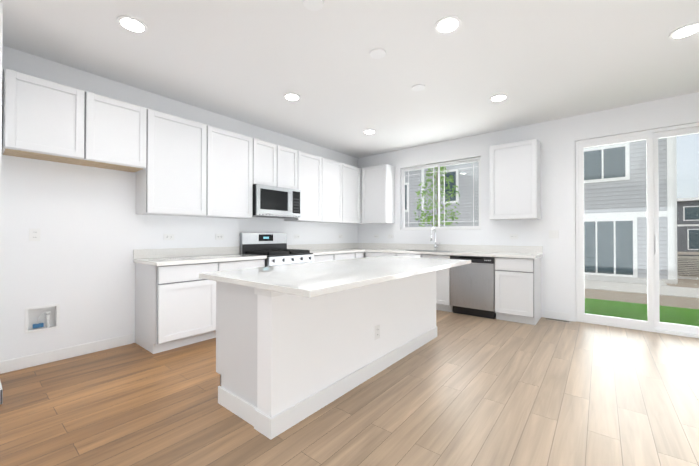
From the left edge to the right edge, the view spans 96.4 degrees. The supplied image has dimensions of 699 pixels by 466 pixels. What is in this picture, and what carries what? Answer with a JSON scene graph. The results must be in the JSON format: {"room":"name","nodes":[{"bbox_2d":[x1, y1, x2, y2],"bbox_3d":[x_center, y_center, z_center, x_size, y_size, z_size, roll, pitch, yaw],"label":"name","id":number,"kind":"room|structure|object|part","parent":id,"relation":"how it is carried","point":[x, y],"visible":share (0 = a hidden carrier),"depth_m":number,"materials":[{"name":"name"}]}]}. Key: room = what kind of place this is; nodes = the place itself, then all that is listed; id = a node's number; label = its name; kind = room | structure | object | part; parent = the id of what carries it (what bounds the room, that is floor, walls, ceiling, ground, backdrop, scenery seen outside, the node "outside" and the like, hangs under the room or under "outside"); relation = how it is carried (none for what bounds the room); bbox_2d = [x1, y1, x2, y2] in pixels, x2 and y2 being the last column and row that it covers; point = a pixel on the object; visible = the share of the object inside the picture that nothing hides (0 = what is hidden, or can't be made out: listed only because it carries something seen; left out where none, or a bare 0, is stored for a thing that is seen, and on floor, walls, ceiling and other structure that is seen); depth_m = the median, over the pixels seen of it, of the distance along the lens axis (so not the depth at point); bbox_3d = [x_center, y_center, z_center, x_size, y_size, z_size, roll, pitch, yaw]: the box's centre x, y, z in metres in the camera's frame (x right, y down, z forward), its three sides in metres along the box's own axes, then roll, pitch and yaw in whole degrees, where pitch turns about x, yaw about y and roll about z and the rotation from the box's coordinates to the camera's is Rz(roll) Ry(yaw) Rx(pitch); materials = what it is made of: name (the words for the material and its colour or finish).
{"room":"kitchen","nodes":[
{"label":"kitchen","id":0,"kind":"room"},
{"bbox_2d":[0,3,7,360],"bbox_3d":[-2.774,-0.211,2.369,0.690,2.830,0.140,0,-1,39],"label":"wall","id":1,"kind":"structure","parent":0,"point":[3,49],"depth_m":2.69,"materials":[{"name":"paint"}]},
{"bbox_2d":[0,372,2,403],"bbox_3d":[-2.728,1.152,2.402,0.702,0.105,0.042,0,-1,39],"label":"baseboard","id":2,"kind":"structure","parent":1,"relation":"attached to","point":[1,389],"depth_m":2.19,"materials":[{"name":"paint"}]},
{"bbox_2d":[4,47,359,360],"bbox_3d":[-2.448,-0.202,3.492,0.150,2.830,8.500,0,-1,39],"label":"wall","id":3,"kind":"structure","parent":0,"point":[76,263],"depth_m":3.15,"materials":[{"name":"paint"}]},
{"bbox_2d":[29,229,39,240],"bbox_3d":[-2.864,0.018,2.842,0.008,0.115,0.072,0,-1,39],"label":"outlet","id":4,"kind":"object","parent":3,"relation":"attached to","point":[34,234],"visible":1,"depth_m":2.84,"materials":[{"name":"white plastic"}]},
{"bbox_2d":[25,304,59,333],"bbox_3d":[-2.859,0.788,2.904,0.076,0.230,0.230,0,-1,39],"label":"box","id":5,"kind":"object","parent":3,"relation":"attached to","point":[41,318],"visible":1,"depth_m":2.91,"materials":[{"name":"white plastic"}]},
{"bbox_2d":[0,334,132,373],"bbox_3d":[-2.700,1.156,3.036,0.012,0.105,1.010,0,-1,39],"label":"baseboard","id":6,"kind":"structure","parent":3,"relation":"attached to","point":[10,365],"depth_m":2.98,"materials":[{"name":"paint"}]},
{"bbox_2d":[2,68,146,171],"bbox_3d":[-2.556,-0.992,2.973,0.335,0.639,1.005,0,-1,39],"label":"upper cabinet","id":7,"kind":"object","parent":3,"relation":"attached to","point":[45,120],"visible":0.96,"depth_m":2.80,"materials":[{"name":"paint"}]},
{"bbox_2d":[164,234,173,239],"bbox_3d":[-2.153,0.049,3.728,0.008,0.074,0.118,0,-1,39],"label":"outlet","id":8,"kind":"object","parent":3,"relation":"attached to","point":[168,236],"visible":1,"depth_m":3.73,"materials":[{"name":"white plastic"}]},
{"bbox_2d":[136,108,215,216],"bbox_3d":[-2.022,-0.756,3.636,0.336,1.100,0.703,0,-1,39],"label":"upper cabinet","id":9,"kind":"object","parent":3,"relation":"attached to","point":[194,169],"depth_m":3.50,"materials":[{"name":"paint"}]},
{"bbox_2d":[215,234,223,239],"bbox_3d":[-1.755,0.053,4.223,0.008,0.074,0.118,0,-1,39],"label":"outlet","id":10,"kind":"object","parent":3,"relation":"attached to","point":[219,236],"visible":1,"depth_m":4.22,"materials":[{"name":"white plastic"}]},
{"bbox_2d":[204,128,252,218],"bbox_3d":[-1.663,-0.753,4.083,0.336,1.100,0.703,0,-1,39],"label":"upper cabinet","id":11,"kind":"object","parent":3,"relation":"attached to","point":[234,151],"depth_m":4.05,"materials":[{"name":"paint"}]},
{"bbox_2d":[253,138,297,189],"bbox_3d":[-1.189,-0.981,4.674,0.335,0.635,0.810,0,-1,39],"label":"upper cabinet","id":12,"kind":"object","parent":3,"relation":"attached to","point":[275,165],"visible":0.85,"depth_m":4.53,"materials":[{"name":"paint"}]},
{"bbox_2d":[252,184,300,218],"bbox_3d":[-1.142,-0.450,4.632,0.457,0.423,0.786,0,-1,39],"label":"microwave","id":13,"kind":"object","parent":12,"relation":"attached to","point":[274,202],"visible":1,"depth_m":4.47,"materials":[{"name":"silver metal"}]},
{"bbox_2d":[294,234,299,238],"bbox_3d":[-0.891,0.061,5.298,0.008,0.074,0.118,0,-1,39],"label":"outlet","id":14,"kind":"object","parent":3,"relation":"attached to","point":[296,236],"visible":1,"depth_m":5.29,"materials":[{"name":"white plastic"}]},
{"bbox_2d":[284,151,341,222],"bbox_3d":[-0.596,-0.743,5.410,0.335,1.100,1.084,0,-1,39],"label":"upper cabinet","id":15,"kind":"object","parent":3,"relation":"attached to","point":[320,183],"visible":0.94,"depth_m":5.26,"materials":[{"name":"paint"}]},
{"bbox_2d":[339,163,361,223],"bbox_3d":[0.026,-0.737,6.184,0.335,1.100,0.902,0,-1,39],"label":"upper cabinet","id":16,"kind":"object","parent":3,"relation":"attached to","point":[351,194],"visible":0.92,"depth_m":5.95,"materials":[{"name":"paint"}]},
{"bbox_2d":[0,310,698,465],"bbox_3d":[0.183,1.256,1.367,6.900,0.120,8.500,0,-1,39],"label":"floor","id":17,"kind":"structure","parent":0,"point":[463,390],"depth_m":2.14,"materials":[{"name":"brown wood"}]},
{"bbox_2d":[135,262,216,353],"bbox_3d":[-1.932,0.770,3.503,0.628,0.886,0.625,0,-1,39],"label":"base cabinet","id":18,"kind":"object","parent":17,"relation":"on","point":[175,306],"visible":0.88,"depth_m":3.27,"materials":[{"name":"paint"}]},
{"bbox_2d":[214,259,264,337],"bbox_3d":[-1.534,0.773,3.998,0.628,0.886,0.644,0,-1,39],"label":"base cabinet","id":19,"kind":"object","parent":17,"relation":"on","point":[236,265],"visible":0.15,"depth_m":3.76,"materials":[{"name":"paint"}]},
{"bbox_2d":[133,246,266,265],"bbox_3d":[-1.725,0.256,3.743,0.655,0.143,1.291,0,-1,39],"label":"countertop","id":20,"kind":"structure","parent":19,"relation":"on","point":[167,256],"depth_m":3.68,"materials":[{"name":"stone"}]},
{"bbox_2d":[240,233,313,266],"bbox_3d":[-1.024,0.608,4.529,0.750,1.225,0.804,0,-1,39],"label":"gas range","id":21,"kind":"object","parent":17,"relation":"on","point":[272,247],"visible":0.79,"depth_m":4.50,"materials":[{"name":"silver metal"}]},
{"bbox_2d":[313,254,332,261],"bbox_3d":[-0.657,0.782,5.089,0.628,0.886,0.516,0,-1,39],"label":"base cabinet","id":22,"kind":"object","parent":17,"relation":"on","point":[325,257],"visible":0.1,"depth_m":4.90,"materials":[{"name":"paint"}]},
{"bbox_2d":[199,256,470,439],"bbox_3d":[0.128,0.750,2.839,1.145,0.915,2.450,0,-1,39],"label":"kitchen island","id":23,"kind":"object","parent":17,"relation":"on","point":[296,344],"visible":1,"depth_m":2.15,"materials":[{"name":"paint"}]},
{"bbox_3d":[0.046,1.149,2.931,0.619,0.118,2.374,0,-1,39],"label":"island baseboard trim","id":24,"kind":"part","parent":23,"relation":"part of","materials":[{"name":"paint"}]},
{"bbox_2d":[199,256,470,297],"bbox_3d":[0.128,0.310,2.842,1.145,0.035,2.450,0,-1,39],"label":"island countertop","id":25,"kind":"structure","parent":23,"relation":"on","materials":[{"name":"stone"}]},
{"bbox_2d":[333,253,354,259],"bbox_3d":[-0.319,0.785,5.510,0.628,0.886,0.564,0,-1,39],"label":"base cabinet","id":26,"kind":"object","parent":17,"relation":"on","point":[340,256],"visible":0.15,"depth_m":5.29,"materials":[{"name":"paint"}]},
{"bbox_2d":[354,252,364,257],"bbox_3d":[0.140,0.789,6.081,0.628,0.886,0.902,0,-1,39],"label":"base cabinet","id":27,"kind":"object","parent":17,"relation":"on","point":[359,254],"visible":0.15,"depth_m":5.66,"materials":[{"name":"paint"}]},
{"bbox_2d":[287,243,364,254],"bbox_3d":[-0.395,0.269,5.398,0.655,0.143,1.320,0,-1,39],"label":"countertop","id":28,"kind":"structure","parent":27,"relation":"on","point":[334,248],"depth_m":5.64,"materials":[{"name":"stone"}]},
{"bbox_2d":[365,252,396,256],"bbox_3d":[0.734,0.787,5.782,0.668,0.886,0.628,0,-1,39],"label":"base cabinet","id":29,"kind":"object","parent":17,"relation":"on","point":[370,254],"visible":0.1,"depth_m":5.57,"materials":[{"name":"paint"}]},
{"bbox_2d":[397,253,452,311],"bbox_3d":[1.359,0.783,5.280,0.935,0.886,0.628,0,-1,39],"label":"base cabinet","id":30,"kind":"object","parent":17,"relation":"on","point":[442,289],"visible":0.27,"depth_m":4.84,"materials":[{"name":"paint"}]},
{"bbox_2d":[365,228,542,258],"bbox_3d":[1.282,0.215,5.323,3.363,0.620,0.664,0,-1,39],"label":"countertop","id":31,"kind":"structure","parent":30,"relation":"on","point":[533,252],"depth_m":5.06,"materials":[{"name":"stone"}]},
{"bbox_2d":[406,250,452,251],"bbox_3d":[1.345,0.414,5.270,0.778,0.222,0.398,0,-1,39],"label":"sink basin","id":32,"kind":"object","parent":31,"relation":"in","point":[406,250],"depth_m":5.43,"materials":[{"name":"silver metal"}]},
{"bbox_2d":[450,255,495,318],"bbox_3d":[1.955,0.781,4.777,0.617,0.883,0.608,0,-1,39],"label":"dishwasher","id":33,"kind":"object","parent":17,"relation":"on","point":[472,291],"visible":0.88,"depth_m":4.53,"materials":[{"name":"silver metal"}]},
{"bbox_2d":[494,257,540,324],"bbox_3d":[2.399,0.777,4.444,0.485,0.886,0.628,0,-1,39],"label":"base cabinet","id":34,"kind":"object","parent":17,"relation":"on","point":[517,285],"visible":0.98,"depth_m":4.21,"materials":[{"name":"paint"}]},
{"bbox_2d":[545,318,570,322],"bbox_3d":[2.901,1.216,4.350,0.300,0.005,0.105,0,-1,39],"label":"floor vent","id":35,"kind":"object","parent":17,"relation":"in","point":[557,320],"visible":1,"depth_m":4.33,"materials":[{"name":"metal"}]},
{"bbox_2d":[0,0,698,157],"bbox_3d":[0.183,-1.694,1.389,6.900,0.120,8.500,0,-1,39],"label":"ceiling","id":36,"kind":"structure","parent":0,"point":[252,62],"depth_m":2.89,"materials":[{"name":"paint"}]},
{"bbox_2d":[117,15,147,32],"bbox_3d":[-1.687,-1.619,2.430,0.196,0.012,0.196,0,-1,39],"label":"recessed light","id":37,"kind":"object","parent":36,"relation":"in","point":[131,24],"visible":0.96,"depth_m":2.42,"materials":[{"name":"paint"}]},
{"bbox_2d":[284,93,299,100],"bbox_3d":[-0.680,-1.609,3.699,0.196,0.012,0.196,0,-1,39],"label":"recessed light","id":38,"kind":"object","parent":36,"relation":"in","point":[292,96],"visible":0.92,"depth_m":3.68,"materials":[{"name":"paint"}]},
{"bbox_2d":[363,129,375,133],"bbox_3d":[0.316,-1.600,4.938,0.196,0.012,0.196,0,-1,39],"label":"recessed light","id":39,"kind":"object","parent":36,"relation":"in","point":[369,131],"visible":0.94,"depth_m":4.91,"materials":[{"name":"paint"}]},
{"bbox_2d":[369,48,385,58],"bbox_3d":[0.255,-1.617,2.819,0.150,0.012,0.150,0,-1,39],"label":"ceiling plate","id":40,"kind":"object","parent":36,"relation":"attached to","point":[377,53],"visible":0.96,"depth_m":2.80,"materials":[{"name":"paint"}]},
{"bbox_2d":[411,84,424,90],"bbox_3d":[0.764,-1.611,3.469,0.150,0.012,0.150,0,-1,39],"label":"ceiling plate","id":41,"kind":"object","parent":36,"relation":"attached to","point":[418,87],"visible":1,"depth_m":3.45,"materials":[{"name":"paint"}]},
{"bbox_2d":[435,16,460,33],"bbox_3d":[0.766,-1.619,2.434,0.196,0.012,0.196,0,-1,39],"label":"recessed light","id":42,"kind":"object","parent":36,"relation":"in","point":[446,24],"visible":1,"depth_m":2.42,"materials":[{"name":"paint"}]},
{"bbox_2d":[490,94,507,101],"bbox_3d":[1.778,-1.609,3.725,0.196,0.012,0.196,0,-1,39],"label":"recessed light","id":43,"kind":"object","parent":36,"relation":"in","point":[498,97],"visible":1,"depth_m":3.70,"materials":[{"name":"paint"}]},
{"bbox_2d":[669,22,698,38],"bbox_3d":[2.704,-1.619,2.506,0.196,0.012,0.196,0,-1,39],"label":"recessed light","id":44,"kind":"object","parent":36,"relation":"in","point":[686,30],"visible":0.96,"depth_m":2.50,"materials":[{"name":"paint"}]},
{"bbox_2d":[360,92,698,321],"bbox_3d":[2.798,-0.194,4.632,6.540,2.830,0.150,0,-1,39],"label":"wall","id":45,"kind":"structure","parent":0,"point":[557,138],"depth_m":4.49,"materials":[{"name":"paint"}]},
{"bbox_2d":[362,164,394,223],"bbox_3d":[0.561,-0.737,6.120,0.576,1.100,0.335,0,-1,39],"label":"upper cabinet","id":46,"kind":"object","parent":45,"relation":"attached to","point":[378,194],"visible":1,"depth_m":5.97,"materials":[{"name":"paint"}]},
{"bbox_2d":[400,157,480,229],"bbox_3d":[1.592,-0.651,5.588,1.487,1.194,0.116,0,-1,39],"label":"window","id":47,"kind":"structure","parent":45,"relation":"in","point":[441,165],"depth_m":5.58,"materials":[{"name":"white plastic"}]},
{"bbox_2d":[510,234,517,238],"bbox_3d":[2.506,0.057,4.761,0.118,0.074,0.008,0,-1,39],"label":"outlet","id":48,"kind":"object","parent":45,"relation":"attached to","point":[513,236],"visible":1,"depth_m":4.76,"materials":[{"name":"white plastic"}]},
{"bbox_2d":[490,139,540,220],"bbox_3d":[2.438,-0.749,4.612,0.620,1.100,0.335,0,-1,39],"label":"upper cabinet","id":49,"kind":"object","parent":45,"relation":"attached to","point":[515,180],"visible":1,"depth_m":4.47,"materials":[{"name":"paint"}]},
{"bbox_2d":[549,230,558,237],"bbox_3d":[2.901,0.020,4.439,0.115,0.115,0.014,0,-1,39],"label":"switch plate","id":50,"kind":"object","parent":45,"relation":"attached to","point":[553,233],"visible":1,"depth_m":4.44,"materials":[{"name":"white plastic"}]},
{"bbox_2d":[545,310,569,320],"bbox_3d":[2.933,1.167,4.407,0.300,0.105,0.012,0,-1,39],"label":"baseboard","id":51,"kind":"structure","parent":45,"relation":"attached to","point":[548,314],"depth_m":4.40,"materials":[{"name":"paint"}]},
{"bbox_2d":[575,123,698,337],"bbox_3d":[3.759,-0.029,3.872,1.544,2.486,0.110,0,-1,39],"label":"sliding door","id":52,"kind":"structure","parent":45,"relation":"attached to","point":[653,323],"depth_m":3.87,"materials":[{"name":"white plastic"}]},
{"label":"outside","id":53,"kind":"structure","parent":0,"visible":0},
{"bbox_2d":[585,252,698,308],"bbox_3d":[26.048,2.322,30.831,90.000,1.440,69.850,0,-1,39],"label":"ground","id":54,"kind":"structure","parent":53,"point":[643,300],"depth_m":7.96,"materials":[{"name":"beige concrete"}]},
{"bbox_2d":[405,136,677,285],"bbox_3d":[6.046,-2.222,21.795,23.280,8.450,11.150,0,-1,39],"label":"neighbouring house","id":55,"kind":"structure","parent":54,"relation":"on","point":[622,228],"depth_m":12.76,"materials":[{"name":"grey"}]},
{"bbox_2d":[585,298,698,326],"bbox_3d":[4.603,1.469,5.748,24.000,0.178,3.830,0,-1,39],"label":"grass lawn","id":56,"kind":"structure","parent":54,"relation":"on","point":[626,308],"depth_m":5.88,"materials":[{"name":"green plant"}]},
{"bbox_2d":[414,166,459,226],"bbox_3d":[2.527,-0.226,8.986,1.333,3.500,1.366,0,-1,39],"label":"sapling","id":57,"kind":"object","parent":56,"relation":"on","point":[451,179],"depth_m":8.91,"materials":[{"name":"green plant"}]},
{"bbox_2d":[585,280,698,297],"bbox_3d":[8.402,1.746,10.473,24.000,0.139,3.100,0,-1,39],"label":"path","id":58,"kind":"structure","parent":54,"relation":"on","point":[668,289],"depth_m":9.65,"materials":[{"name":"white concrete"}]},
{"bbox_2d":[677,254,698,279],"bbox_3d":[14.296,1.427,13.180,0.900,1.000,0.900,0,-1,39],"label":"ac unit","id":59,"kind":"structure","parent":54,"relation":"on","point":[689,266],"depth_m":12.92,"materials":[{"name":"metal"}]},
{"bbox_2d":[677,197,698,251],"bbox_3d":[45.687,-0.877,34.220,16.400,5.950,10.800,0,-1,39],"label":"house","id":60,"kind":"structure","parent":54,"relation":"on","point":[682,222],"depth_m":34.44,"materials":[{"name":"grey"}]}
]}

